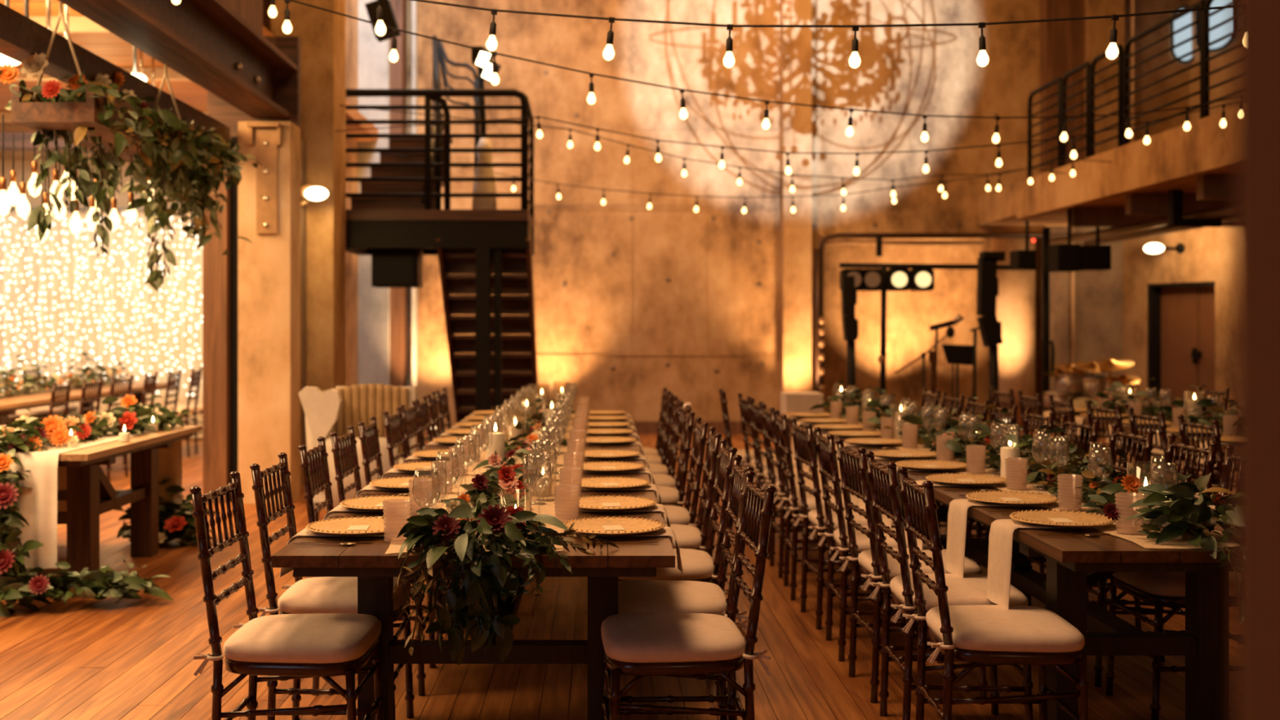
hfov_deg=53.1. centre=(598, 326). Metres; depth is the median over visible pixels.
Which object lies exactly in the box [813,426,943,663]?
chair
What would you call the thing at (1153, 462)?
wine glass
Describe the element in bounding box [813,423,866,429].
charger plate
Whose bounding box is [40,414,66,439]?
flower
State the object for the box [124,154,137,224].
bulb
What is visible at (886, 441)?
charger plate
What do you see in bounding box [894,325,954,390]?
microphone stand
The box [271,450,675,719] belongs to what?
table
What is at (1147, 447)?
chair
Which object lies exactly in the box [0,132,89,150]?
header
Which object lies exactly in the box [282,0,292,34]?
bulb
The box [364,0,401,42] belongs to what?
hanging fixture
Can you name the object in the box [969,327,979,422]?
microphone stand
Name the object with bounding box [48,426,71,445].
flower
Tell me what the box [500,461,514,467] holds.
flower
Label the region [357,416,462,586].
chair
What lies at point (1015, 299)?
wall
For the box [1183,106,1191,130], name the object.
bulb
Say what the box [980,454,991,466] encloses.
flower
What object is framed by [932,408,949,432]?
wine glass
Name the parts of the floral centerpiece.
stem, stem, stem, stem, stem, stem, stem, stem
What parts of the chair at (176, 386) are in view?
leg, rail, rail, rail, leg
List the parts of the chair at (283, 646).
leg, rail, rail, rail, rail, leg, seat, leg, leg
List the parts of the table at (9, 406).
leg, leg, leg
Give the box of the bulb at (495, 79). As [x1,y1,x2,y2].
[490,51,499,85]
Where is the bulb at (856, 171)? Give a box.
[853,152,859,175]
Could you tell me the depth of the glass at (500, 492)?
3.80 m
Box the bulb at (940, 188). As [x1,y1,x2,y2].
[937,173,943,191]
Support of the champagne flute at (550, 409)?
on the table runner at (562, 510)
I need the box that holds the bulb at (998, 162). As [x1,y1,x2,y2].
[995,143,1002,167]
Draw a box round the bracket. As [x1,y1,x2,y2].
[246,122,281,233]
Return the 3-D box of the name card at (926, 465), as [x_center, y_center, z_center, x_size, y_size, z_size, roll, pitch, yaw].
[1.470,0.615,5.640,0.060,0.002,0.090,0,0,-5]
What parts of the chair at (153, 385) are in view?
leg, rail, leg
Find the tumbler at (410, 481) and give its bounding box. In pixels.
[408,480,434,515]
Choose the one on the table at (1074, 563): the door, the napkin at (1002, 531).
the napkin at (1002, 531)
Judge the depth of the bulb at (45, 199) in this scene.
7.17 m
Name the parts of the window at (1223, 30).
pane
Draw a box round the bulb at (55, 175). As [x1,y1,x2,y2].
[49,147,62,204]
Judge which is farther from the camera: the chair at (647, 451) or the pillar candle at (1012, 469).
the chair at (647, 451)
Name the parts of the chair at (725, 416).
leg, leg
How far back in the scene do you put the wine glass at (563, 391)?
8.18 m
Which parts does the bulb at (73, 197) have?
bulb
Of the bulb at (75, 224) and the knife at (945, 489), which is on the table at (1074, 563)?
the knife at (945, 489)
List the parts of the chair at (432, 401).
leg, leg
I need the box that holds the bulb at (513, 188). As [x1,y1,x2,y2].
[511,175,515,191]
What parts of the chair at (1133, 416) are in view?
leg, rail, rail, rail, rail, leg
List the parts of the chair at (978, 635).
leg, rail, rail, rail, rail, leg, seat, leg, leg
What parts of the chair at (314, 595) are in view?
leg, rail, rail, rail, leg, seat, leg, leg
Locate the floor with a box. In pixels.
[0,421,1235,719]
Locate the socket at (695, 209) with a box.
[693,196,698,212]
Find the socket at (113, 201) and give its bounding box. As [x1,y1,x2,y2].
[111,197,116,208]
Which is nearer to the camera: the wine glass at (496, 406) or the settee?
the wine glass at (496, 406)
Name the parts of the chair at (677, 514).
rail, leg, rail, rail, leg, rail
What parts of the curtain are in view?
rod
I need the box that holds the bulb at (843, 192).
[840,177,846,195]
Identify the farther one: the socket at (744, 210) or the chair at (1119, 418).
the socket at (744, 210)
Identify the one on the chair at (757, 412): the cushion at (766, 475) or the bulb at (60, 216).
the cushion at (766, 475)
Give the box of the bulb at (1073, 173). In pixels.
[1070,158,1075,176]
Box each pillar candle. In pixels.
[65,430,76,446]
[119,425,129,441]
[147,416,157,431]
[486,423,504,469]
[508,417,522,440]
[520,400,532,425]
[533,465,551,496]
[537,389,546,406]
[545,402,558,437]
[556,386,567,421]
[835,386,845,415]
[863,398,871,424]
[894,404,907,439]
[1000,440,1019,479]
[1124,390,1136,414]
[1133,476,1150,527]
[1160,521,1182,538]
[1186,394,1201,428]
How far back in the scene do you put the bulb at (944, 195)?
12.84 m
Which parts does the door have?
handle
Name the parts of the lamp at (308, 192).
arm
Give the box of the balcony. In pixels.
[977,0,1235,245]
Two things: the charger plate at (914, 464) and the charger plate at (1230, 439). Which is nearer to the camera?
the charger plate at (914, 464)
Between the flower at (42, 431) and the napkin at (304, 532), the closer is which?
the napkin at (304, 532)
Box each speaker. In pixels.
[371,249,422,288]
[840,275,858,400]
[976,251,1005,431]
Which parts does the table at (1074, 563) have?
cross rail, leg, leg, cross rail, leg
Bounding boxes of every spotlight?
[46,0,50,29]
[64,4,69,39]
[138,48,142,74]
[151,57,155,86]
[471,45,501,133]
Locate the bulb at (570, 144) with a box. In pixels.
[567,129,573,148]
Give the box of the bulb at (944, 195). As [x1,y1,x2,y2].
[942,181,946,198]
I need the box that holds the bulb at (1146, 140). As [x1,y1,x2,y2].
[1143,121,1150,144]
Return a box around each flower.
[0,426,14,437]
[0,453,13,471]
[0,482,18,508]
[0,549,14,573]
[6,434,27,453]
[15,415,28,430]
[22,435,42,451]
[27,574,49,594]
[33,426,47,444]
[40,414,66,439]
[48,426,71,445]
[53,373,59,378]
[62,416,80,434]
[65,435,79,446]
[73,422,92,439]
[83,411,96,423]
[95,411,115,428]
[116,411,137,431]
[120,394,137,408]
[158,532,166,542]
[164,515,186,532]
[431,513,461,541]
[445,499,460,512]
[457,493,471,502]
[468,501,484,507]
[471,474,489,491]
[476,504,512,537]
[488,453,502,466]
[497,466,515,483]
[497,476,518,491]
[497,490,516,499]
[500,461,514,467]
[503,488,515,497]
[505,448,518,459]
[506,455,524,465]
[506,506,526,528]
[511,463,526,471]
[513,472,524,484]
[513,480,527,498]
[516,437,530,448]
[525,433,538,444]
[526,426,533,433]
[532,431,542,439]
[533,422,543,431]
[850,408,857,414]
[903,422,915,431]
[942,431,957,439]
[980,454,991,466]
[983,433,1000,444]
[1018,467,1031,477]
[1046,472,1062,482]
[1084,464,1102,478]
[1088,481,1100,488]
[1095,396,1104,403]
[1102,502,1122,520]
[1112,476,1122,483]
[1115,399,1124,405]
[1120,474,1142,493]
[1140,399,1148,407]
[1151,398,1160,408]
[1173,410,1183,417]
[1201,406,1212,415]
[1211,493,1228,506]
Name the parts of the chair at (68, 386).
leg, rail, rail, rail, leg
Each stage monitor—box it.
[1009,220,1035,270]
[1048,208,1080,271]
[1080,226,1111,271]
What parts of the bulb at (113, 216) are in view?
cord, bulb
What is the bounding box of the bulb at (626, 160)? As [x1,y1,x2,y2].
[624,143,629,163]
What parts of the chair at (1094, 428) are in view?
leg, leg, rail, leg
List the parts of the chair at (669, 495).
leg, leg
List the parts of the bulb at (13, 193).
cord, bulb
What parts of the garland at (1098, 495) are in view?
stem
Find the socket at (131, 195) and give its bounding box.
[128,191,133,202]
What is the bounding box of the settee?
[298,383,416,521]
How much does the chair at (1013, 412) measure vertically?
0.938 m
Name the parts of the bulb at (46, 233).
cord, bulb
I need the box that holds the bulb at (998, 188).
[995,173,1001,191]
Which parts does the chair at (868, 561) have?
leg, rail, rail, rail, rail, leg, seat, leg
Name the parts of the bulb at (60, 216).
cord, bulb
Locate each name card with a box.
[346,524,369,530]
[374,502,398,506]
[400,482,420,485]
[422,466,437,469]
[438,453,451,456]
[600,453,613,456]
[600,466,616,469]
[600,482,618,485]
[601,524,625,530]
[602,502,620,506]
[897,453,912,456]
[923,464,942,467]
[956,479,975,482]
[1000,497,1023,501]
[1048,518,1075,523]
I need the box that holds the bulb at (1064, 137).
[1060,115,1067,142]
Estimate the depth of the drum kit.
14.47 m
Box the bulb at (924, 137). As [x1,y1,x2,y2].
[920,115,928,142]
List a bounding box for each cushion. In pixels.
[16,409,48,417]
[31,405,78,413]
[152,407,194,414]
[169,404,202,410]
[222,613,381,663]
[277,577,410,613]
[600,613,745,662]
[617,548,714,580]
[617,580,726,616]
[639,447,658,455]
[644,454,661,464]
[645,463,667,475]
[647,473,675,488]
[653,485,679,505]
[663,505,689,525]
[664,524,701,549]
[736,448,786,462]
[750,457,809,471]
[763,466,828,481]
[775,478,842,494]
[789,491,857,511]
[808,506,906,530]
[833,525,928,552]
[857,547,982,579]
[889,573,1028,610]
[925,604,1084,653]
[1102,462,1133,473]
[1112,571,1235,596]
[1152,448,1196,456]
[1189,456,1232,466]
[1194,492,1234,498]
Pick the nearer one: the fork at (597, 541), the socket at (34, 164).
the fork at (597, 541)
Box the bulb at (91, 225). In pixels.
[85,149,98,229]
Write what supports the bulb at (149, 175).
hanging from the installation
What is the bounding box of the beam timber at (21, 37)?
[0,2,230,143]
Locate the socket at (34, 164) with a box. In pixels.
[31,160,37,173]
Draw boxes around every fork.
[590,540,658,542]
[591,492,644,493]
[591,515,651,517]
[592,460,635,462]
[592,474,639,475]
[593,444,631,446]
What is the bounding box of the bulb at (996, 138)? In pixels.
[991,116,999,143]
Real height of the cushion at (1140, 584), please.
0.060 m
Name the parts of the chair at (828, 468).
rail, leg, rail, rail, rail, leg, seat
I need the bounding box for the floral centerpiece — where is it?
[391,453,618,665]
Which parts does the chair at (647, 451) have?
leg, leg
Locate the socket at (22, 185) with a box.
[19,182,26,194]
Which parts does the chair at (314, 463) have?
leg, rail, rail, rail, leg, seat, leg, leg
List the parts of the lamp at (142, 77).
stem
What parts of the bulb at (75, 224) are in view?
cord, bulb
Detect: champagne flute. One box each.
[431,461,446,507]
[451,444,464,487]
[467,431,479,491]
[480,420,493,473]
[493,411,502,432]
[522,454,537,497]
[531,440,545,504]
[538,426,550,460]
[544,417,555,468]
[549,408,559,455]
[936,407,946,432]
[959,411,970,459]
[967,414,979,465]
[991,419,1003,471]
[1007,424,1018,448]
[1032,429,1048,487]
[1053,435,1068,497]
[1088,441,1102,507]
[1150,455,1165,486]
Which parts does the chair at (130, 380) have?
leg, rail, rail, rail, leg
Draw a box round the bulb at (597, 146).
[594,128,600,150]
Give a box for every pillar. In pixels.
[238,121,300,503]
[271,0,346,391]
[779,0,812,435]
[1084,0,1124,158]
[1235,0,1279,719]
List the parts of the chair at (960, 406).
leg, rail, leg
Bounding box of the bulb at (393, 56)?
[388,27,398,62]
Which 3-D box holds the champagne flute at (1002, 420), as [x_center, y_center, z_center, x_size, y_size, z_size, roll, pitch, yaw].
[1.730,0.513,5.535,0.058,0.224,0.058,0,0,0]
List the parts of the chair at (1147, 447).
leg, rail, rail, leg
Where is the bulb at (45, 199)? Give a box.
[43,146,52,216]
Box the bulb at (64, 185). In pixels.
[60,139,73,192]
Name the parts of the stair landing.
rail post, sloping rail, sloping rail, sloping rail, rail post, sloping rail, sloping rail, sloping rail, sloping rail, rail frame, rail post, rail post, curved rail, curved rail, curved rail, curved rail, rail post, post, post, rail frame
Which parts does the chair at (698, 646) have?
leg, leg, seat, leg, rail, rail, rail, rail, leg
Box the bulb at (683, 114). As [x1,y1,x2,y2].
[679,88,688,119]
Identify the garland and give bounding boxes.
[0,351,135,398]
[0,394,189,616]
[113,471,221,545]
[437,395,579,533]
[808,380,1235,538]
[1084,377,1235,435]
[1084,464,1235,572]
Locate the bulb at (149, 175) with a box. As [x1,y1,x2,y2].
[142,172,154,200]
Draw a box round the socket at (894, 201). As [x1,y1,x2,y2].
[892,196,896,204]
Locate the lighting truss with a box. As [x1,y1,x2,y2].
[839,262,1036,400]
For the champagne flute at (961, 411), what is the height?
0.224 m
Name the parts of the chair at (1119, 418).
leg, rail, rail, rail, rail, leg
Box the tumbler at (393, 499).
[382,498,411,537]
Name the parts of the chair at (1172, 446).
leg, seat, leg, rail, rail, leg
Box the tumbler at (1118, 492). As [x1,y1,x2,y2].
[1114,492,1143,533]
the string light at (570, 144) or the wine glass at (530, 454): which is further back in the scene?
the string light at (570, 144)
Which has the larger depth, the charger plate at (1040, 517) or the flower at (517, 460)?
the flower at (517, 460)
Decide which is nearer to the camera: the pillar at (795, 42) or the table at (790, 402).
the table at (790, 402)
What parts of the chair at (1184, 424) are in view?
leg, rail, rail, rail, rail, leg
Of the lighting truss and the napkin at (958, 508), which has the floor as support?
the lighting truss
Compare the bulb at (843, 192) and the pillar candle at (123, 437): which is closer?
the pillar candle at (123, 437)
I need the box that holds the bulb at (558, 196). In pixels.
[556,183,560,199]
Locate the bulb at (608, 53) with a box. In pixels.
[602,17,614,60]
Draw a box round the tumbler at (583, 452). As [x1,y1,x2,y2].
[563,452,584,482]
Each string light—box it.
[171,0,276,17]
[282,0,1235,143]
[333,102,1235,175]
[339,104,1066,197]
[374,0,1235,68]
[382,152,1111,213]
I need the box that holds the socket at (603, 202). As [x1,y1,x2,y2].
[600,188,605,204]
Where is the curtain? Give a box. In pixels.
[0,207,202,438]
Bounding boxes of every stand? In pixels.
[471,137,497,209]
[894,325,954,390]
[928,313,964,389]
[942,344,973,417]
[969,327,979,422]
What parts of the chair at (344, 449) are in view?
leg, rail, rail, rail, leg, leg, leg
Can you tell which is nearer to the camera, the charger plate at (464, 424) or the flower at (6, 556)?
the flower at (6, 556)
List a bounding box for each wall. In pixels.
[0,150,202,438]
[222,0,262,35]
[262,0,358,386]
[358,0,390,385]
[406,0,1189,433]
[816,235,1207,421]
[990,238,1035,426]
[1041,226,1122,391]
[1122,0,1235,413]
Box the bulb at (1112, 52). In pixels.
[1105,14,1119,59]
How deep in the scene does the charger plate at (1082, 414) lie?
8.83 m
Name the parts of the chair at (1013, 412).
leg, leg, rail, rail, leg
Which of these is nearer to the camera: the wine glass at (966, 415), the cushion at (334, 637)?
the cushion at (334, 637)
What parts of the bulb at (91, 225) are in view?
cord, bulb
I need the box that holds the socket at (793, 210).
[791,195,795,213]
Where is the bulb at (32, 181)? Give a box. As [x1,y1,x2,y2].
[27,146,41,197]
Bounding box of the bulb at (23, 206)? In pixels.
[15,130,30,218]
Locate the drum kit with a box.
[1043,357,1140,445]
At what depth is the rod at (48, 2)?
7.99 m
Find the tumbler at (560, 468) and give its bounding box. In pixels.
[558,467,582,498]
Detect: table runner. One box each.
[0,424,182,568]
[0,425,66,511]
[384,412,585,554]
[808,412,1235,548]
[1091,411,1235,436]
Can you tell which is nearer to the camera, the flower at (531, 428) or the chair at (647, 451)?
the flower at (531, 428)
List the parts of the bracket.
plate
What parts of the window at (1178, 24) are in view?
pane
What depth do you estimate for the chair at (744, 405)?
8.34 m
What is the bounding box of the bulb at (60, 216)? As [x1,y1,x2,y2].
[53,146,66,220]
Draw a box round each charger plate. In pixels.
[305,515,408,534]
[339,494,431,510]
[368,476,450,488]
[393,461,466,471]
[412,448,478,457]
[432,435,486,443]
[444,427,498,434]
[455,421,506,426]
[465,415,511,420]
[472,409,516,414]
[563,515,664,534]
[565,494,657,510]
[569,476,650,488]
[572,461,644,471]
[574,448,640,457]
[577,435,635,443]
[578,427,632,434]
[580,421,631,426]
[581,415,628,420]
[582,409,626,414]
[787,412,833,417]
[800,417,849,423]
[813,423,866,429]
[827,430,884,436]
[844,437,905,444]
[872,448,938,457]
[895,459,968,469]
[925,472,1007,484]
[965,490,1058,504]
[1008,509,1115,526]
[1056,407,1096,412]
[1080,413,1128,417]
[1122,419,1171,425]
[1165,426,1222,433]
[1213,435,1235,442]
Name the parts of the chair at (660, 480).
rail, leg, rail, rail, leg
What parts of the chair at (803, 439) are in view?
leg, rail, rail, rail, rail, leg, seat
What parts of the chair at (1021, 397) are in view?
leg, rail, leg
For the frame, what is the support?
attached to the pillar at (795, 42)
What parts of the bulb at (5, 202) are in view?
cord, bulb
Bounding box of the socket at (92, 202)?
[89,195,95,207]
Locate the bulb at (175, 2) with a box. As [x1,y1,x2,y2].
[171,0,181,4]
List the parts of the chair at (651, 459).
leg, leg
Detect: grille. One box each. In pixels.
[373,253,413,284]
[1020,252,1034,266]
[1059,245,1079,268]
[1086,247,1110,267]
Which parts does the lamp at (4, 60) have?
stem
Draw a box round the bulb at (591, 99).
[586,72,595,104]
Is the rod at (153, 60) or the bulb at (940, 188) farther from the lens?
the bulb at (940, 188)
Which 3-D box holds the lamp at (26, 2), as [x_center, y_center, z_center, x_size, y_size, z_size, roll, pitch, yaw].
[-3.035,-1.877,6.800,0.156,0.885,0.120,0,0,0]
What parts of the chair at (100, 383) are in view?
leg, rail, rail, rail, leg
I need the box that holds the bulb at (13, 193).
[6,133,20,206]
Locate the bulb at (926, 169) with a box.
[922,150,928,173]
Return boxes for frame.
[814,232,1124,393]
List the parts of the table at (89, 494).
cross rail, leg, cross rail, rail, leg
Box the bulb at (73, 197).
[69,145,79,201]
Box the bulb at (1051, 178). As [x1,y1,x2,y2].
[1048,163,1054,181]
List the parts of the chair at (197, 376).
seat, leg, leg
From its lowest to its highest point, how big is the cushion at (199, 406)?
0.060 m
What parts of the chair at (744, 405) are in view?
rail, leg, rail, rail, rail, leg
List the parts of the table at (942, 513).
leg, cross rail, leg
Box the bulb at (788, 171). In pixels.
[785,151,791,174]
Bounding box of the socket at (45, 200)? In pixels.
[43,191,48,204]
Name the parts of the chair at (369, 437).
leg, rail, rail, rail, leg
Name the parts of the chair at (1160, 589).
leg, leg, seat, leg, rail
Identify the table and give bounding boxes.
[0,382,175,425]
[0,425,202,577]
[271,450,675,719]
[422,412,639,450]
[779,412,985,581]
[780,391,823,446]
[855,450,1235,719]
[1033,409,1235,484]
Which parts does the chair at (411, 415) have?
leg, rail, rail, rail, leg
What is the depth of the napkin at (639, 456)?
6.06 m
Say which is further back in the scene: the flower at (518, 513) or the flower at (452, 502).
the flower at (452, 502)
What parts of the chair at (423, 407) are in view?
leg, rail, rail, leg, rail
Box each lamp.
[0,0,20,66]
[24,0,29,17]
[131,45,146,81]
[300,184,328,207]
[1143,243,1185,253]
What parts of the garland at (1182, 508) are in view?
stem, stem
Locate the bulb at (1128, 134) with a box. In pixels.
[1124,114,1132,137]
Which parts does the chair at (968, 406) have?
leg, rail, leg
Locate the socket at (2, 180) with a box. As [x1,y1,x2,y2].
[0,176,6,190]
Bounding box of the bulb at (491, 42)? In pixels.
[485,10,497,51]
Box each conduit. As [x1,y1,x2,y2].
[1071,226,1074,373]
[1131,0,1134,142]
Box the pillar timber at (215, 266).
[202,170,230,502]
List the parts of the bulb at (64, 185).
bulb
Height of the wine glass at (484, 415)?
0.214 m
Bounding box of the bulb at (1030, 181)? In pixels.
[1027,168,1032,184]
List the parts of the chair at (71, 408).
rail, seat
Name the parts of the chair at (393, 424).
leg, rail, rail, rail, leg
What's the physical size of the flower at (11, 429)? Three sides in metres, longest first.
0.119 x 0.119 x 0.043 m
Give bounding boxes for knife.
[299,541,373,543]
[335,515,400,516]
[366,493,424,494]
[391,475,433,476]
[411,461,457,462]
[911,473,960,474]
[945,488,994,490]
[989,510,1053,511]
[1039,533,1109,534]
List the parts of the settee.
leg, backrest, seat, arm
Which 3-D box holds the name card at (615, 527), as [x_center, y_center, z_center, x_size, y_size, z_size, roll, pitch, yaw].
[0.046,0.615,3.910,0.060,0.002,0.090,0,0,-7]
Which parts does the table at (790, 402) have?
leg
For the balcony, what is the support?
attached to the wall at (1208, 255)
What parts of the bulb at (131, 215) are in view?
bulb, cord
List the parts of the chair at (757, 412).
rail, leg, rail, rail, rail, leg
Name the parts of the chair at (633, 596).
rail, leg, rail, rail, rail, leg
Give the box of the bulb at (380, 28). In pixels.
[374,0,386,35]
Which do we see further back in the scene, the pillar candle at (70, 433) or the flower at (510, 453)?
the pillar candle at (70, 433)
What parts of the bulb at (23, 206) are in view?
cord, bulb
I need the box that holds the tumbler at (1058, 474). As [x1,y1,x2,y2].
[1057,474,1083,509]
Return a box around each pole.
[924,351,941,416]
[1041,227,1068,445]
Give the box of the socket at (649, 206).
[647,192,651,208]
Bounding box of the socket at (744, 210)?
[742,197,746,213]
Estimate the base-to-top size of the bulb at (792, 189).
0.174 m
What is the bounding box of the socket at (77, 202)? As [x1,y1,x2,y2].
[74,199,79,211]
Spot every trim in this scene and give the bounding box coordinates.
[230,136,238,501]
[300,137,306,487]
[390,0,406,386]
[411,0,417,399]
[1040,0,1084,173]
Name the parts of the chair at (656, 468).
leg, leg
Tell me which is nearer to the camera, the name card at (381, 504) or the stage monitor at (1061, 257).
the name card at (381, 504)
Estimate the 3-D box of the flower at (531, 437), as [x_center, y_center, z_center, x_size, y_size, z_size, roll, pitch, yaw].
[-0.319,0.548,6.171,0.078,0.077,0.028,0,-40,10]
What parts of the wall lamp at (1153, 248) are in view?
lamp shade, arm, wall plate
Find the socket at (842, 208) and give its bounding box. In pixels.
[840,195,845,211]
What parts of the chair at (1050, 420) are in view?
leg, leg, rail, leg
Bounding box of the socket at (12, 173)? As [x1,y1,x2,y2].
[9,169,16,182]
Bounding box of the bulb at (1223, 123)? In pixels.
[1219,104,1226,127]
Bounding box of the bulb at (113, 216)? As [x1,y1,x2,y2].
[108,181,120,231]
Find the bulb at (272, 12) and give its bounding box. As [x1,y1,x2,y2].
[267,0,276,17]
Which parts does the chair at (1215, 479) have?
seat, leg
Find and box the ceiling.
[0,0,377,141]
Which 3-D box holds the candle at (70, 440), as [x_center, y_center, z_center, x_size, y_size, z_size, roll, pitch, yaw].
[-2.708,0.590,6.591,0.069,0.069,0.025,0,-32,1]
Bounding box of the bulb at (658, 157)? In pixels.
[655,139,661,162]
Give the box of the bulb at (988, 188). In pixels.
[986,173,991,191]
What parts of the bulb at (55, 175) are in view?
bulb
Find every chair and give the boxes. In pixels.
[0,368,48,420]
[8,414,21,422]
[22,367,79,417]
[48,380,71,417]
[78,377,103,417]
[106,374,133,481]
[109,372,158,468]
[122,369,182,464]
[152,367,202,457]
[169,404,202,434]
[189,471,384,719]
[249,452,414,719]
[297,436,435,696]
[329,425,453,639]
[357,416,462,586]
[382,406,408,470]
[399,400,422,457]
[413,395,432,448]
[426,391,440,441]
[435,387,451,434]
[600,470,776,719]
[617,438,737,702]
[617,454,754,719]
[639,387,670,456]
[644,391,674,465]
[645,395,681,479]
[647,400,690,489]
[653,407,695,511]
[663,416,708,526]
[664,426,722,555]
[718,388,791,528]
[737,392,818,537]
[749,397,838,559]
[760,403,852,578]
[773,409,874,602]
[790,417,906,630]
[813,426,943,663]
[835,438,987,703]
[865,451,1033,719]
[897,466,1088,719]
[898,395,990,524]
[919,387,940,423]
[935,391,964,529]
[936,401,1017,537]
[944,407,1055,573]
[975,414,1100,600]
[990,386,1055,451]
[1015,423,1154,630]
[1017,390,1101,460]
[1048,395,1133,473]
[1085,400,1186,484]
[1086,433,1217,687]
[1105,444,1235,719]
[1128,407,1234,498]
[1152,385,1230,484]
[1177,414,1231,509]
[1189,456,1235,487]
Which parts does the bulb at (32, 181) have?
bulb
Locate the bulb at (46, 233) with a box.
[35,146,49,240]
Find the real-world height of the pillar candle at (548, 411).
0.204 m
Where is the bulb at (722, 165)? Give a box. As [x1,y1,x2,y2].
[718,146,724,168]
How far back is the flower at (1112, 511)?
3.89 m
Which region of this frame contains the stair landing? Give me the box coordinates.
[346,35,538,422]
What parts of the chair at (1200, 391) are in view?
seat, leg, rail, leg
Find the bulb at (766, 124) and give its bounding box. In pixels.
[761,100,769,129]
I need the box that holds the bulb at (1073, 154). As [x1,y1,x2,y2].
[1070,136,1076,159]
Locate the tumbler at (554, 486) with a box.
[553,485,580,518]
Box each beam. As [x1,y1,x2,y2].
[57,0,297,117]
[207,36,301,139]
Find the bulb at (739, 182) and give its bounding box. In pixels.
[737,166,742,185]
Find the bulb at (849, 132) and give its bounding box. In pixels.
[845,108,853,137]
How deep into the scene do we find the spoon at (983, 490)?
4.88 m
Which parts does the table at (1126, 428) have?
leg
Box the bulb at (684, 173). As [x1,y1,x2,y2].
[681,157,686,177]
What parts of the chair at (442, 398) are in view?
leg, leg, rail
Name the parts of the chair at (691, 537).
rail, leg, rail, rail, leg, rail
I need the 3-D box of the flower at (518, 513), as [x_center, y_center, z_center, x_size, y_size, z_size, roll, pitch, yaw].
[-0.236,0.543,3.610,0.079,0.079,0.029,0,-31,-12]
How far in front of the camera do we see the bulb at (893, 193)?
12.56 m
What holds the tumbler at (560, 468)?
on the table at (375, 571)
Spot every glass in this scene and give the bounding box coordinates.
[412,467,440,508]
[435,451,459,516]
[453,436,475,494]
[469,424,488,476]
[481,415,499,439]
[494,405,511,429]
[499,489,531,511]
[502,399,517,437]
[504,409,526,437]
[517,393,535,421]
[526,453,551,522]
[528,452,556,495]
[533,383,549,403]
[534,440,556,501]
[541,427,561,481]
[546,417,564,466]
[551,409,568,453]
[553,382,570,421]
[556,400,571,439]
[560,395,573,431]
[562,391,574,424]
[891,403,911,439]
[904,400,919,440]
[920,406,937,448]
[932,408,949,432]
[957,415,974,462]
[963,415,982,439]
[989,422,1008,474]
[1000,424,1022,447]
[1031,433,1054,490]
[1047,435,1070,465]
[1087,447,1113,511]
[1127,461,1164,525]
[1149,462,1178,505]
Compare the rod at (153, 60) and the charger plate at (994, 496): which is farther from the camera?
the rod at (153, 60)
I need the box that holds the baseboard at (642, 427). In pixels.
[630,421,761,434]
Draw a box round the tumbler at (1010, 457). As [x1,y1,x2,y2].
[1004,457,1027,487]
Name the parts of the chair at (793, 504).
rail, rail, leg, rail, rail, leg, seat, leg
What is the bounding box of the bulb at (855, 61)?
[848,24,861,68]
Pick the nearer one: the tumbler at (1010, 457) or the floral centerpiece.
the floral centerpiece
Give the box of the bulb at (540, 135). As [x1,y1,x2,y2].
[536,115,542,138]
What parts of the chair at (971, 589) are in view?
leg, rail, rail, rail, rail, leg, seat, leg, leg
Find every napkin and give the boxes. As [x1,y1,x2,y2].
[279,528,390,577]
[323,504,414,519]
[355,484,436,497]
[381,467,453,478]
[401,455,466,463]
[423,440,480,448]
[437,432,486,438]
[449,425,497,429]
[460,418,503,422]
[468,413,509,416]
[580,526,683,576]
[582,503,673,546]
[583,484,664,520]
[585,467,657,500]
[586,454,652,484]
[587,440,645,466]
[588,432,642,455]
[589,425,639,447]
[590,413,634,432]
[590,418,636,439]
[786,416,826,418]
[791,422,842,464]
[803,427,857,471]
[817,435,875,479]
[832,442,896,488]
[857,455,930,511]
[881,466,959,528]
[915,480,998,550]
[946,498,1048,577]
[986,519,1103,609]
[1043,411,1086,425]
[1068,416,1124,435]
[1106,423,1157,444]
[1151,431,1211,454]
[1196,440,1235,466]
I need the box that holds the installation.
[0,0,264,291]
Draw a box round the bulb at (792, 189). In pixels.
[790,173,795,192]
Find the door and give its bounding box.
[1147,281,1214,417]
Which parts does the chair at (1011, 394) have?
leg, rail, leg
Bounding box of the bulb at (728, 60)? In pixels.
[723,23,734,67]
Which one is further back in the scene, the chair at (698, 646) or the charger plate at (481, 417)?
the charger plate at (481, 417)
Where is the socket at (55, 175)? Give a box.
[53,168,58,180]
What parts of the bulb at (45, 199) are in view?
cord, bulb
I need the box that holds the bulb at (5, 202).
[0,114,10,216]
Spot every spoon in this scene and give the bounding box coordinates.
[292,542,356,545]
[328,515,386,517]
[360,493,410,495]
[386,475,431,477]
[428,445,464,447]
[865,447,891,448]
[910,473,951,475]
[943,488,992,491]
[987,510,1038,511]
[1037,533,1100,536]
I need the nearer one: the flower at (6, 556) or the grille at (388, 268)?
the flower at (6, 556)
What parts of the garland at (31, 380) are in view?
stem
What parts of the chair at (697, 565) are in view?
seat, rail, leg, rail, rail, rail, leg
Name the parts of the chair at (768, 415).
rail, leg, rail, rail, rail, leg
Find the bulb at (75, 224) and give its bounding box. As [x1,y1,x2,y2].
[68,146,83,235]
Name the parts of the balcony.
rail frame, rail frame, rail frame, rail frame, drop arm, hanging bracket, cross arm, rail frame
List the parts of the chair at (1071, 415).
leg, rail, rail, leg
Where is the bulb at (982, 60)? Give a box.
[976,22,989,66]
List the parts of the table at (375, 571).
leg, leg, cross rail, leg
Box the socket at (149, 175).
[146,172,151,181]
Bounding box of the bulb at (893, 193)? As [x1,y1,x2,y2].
[890,179,895,197]
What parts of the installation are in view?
flower, flower, flower, flower, flower, flower, flower, flower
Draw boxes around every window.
[1170,5,1194,62]
[1195,0,1235,51]

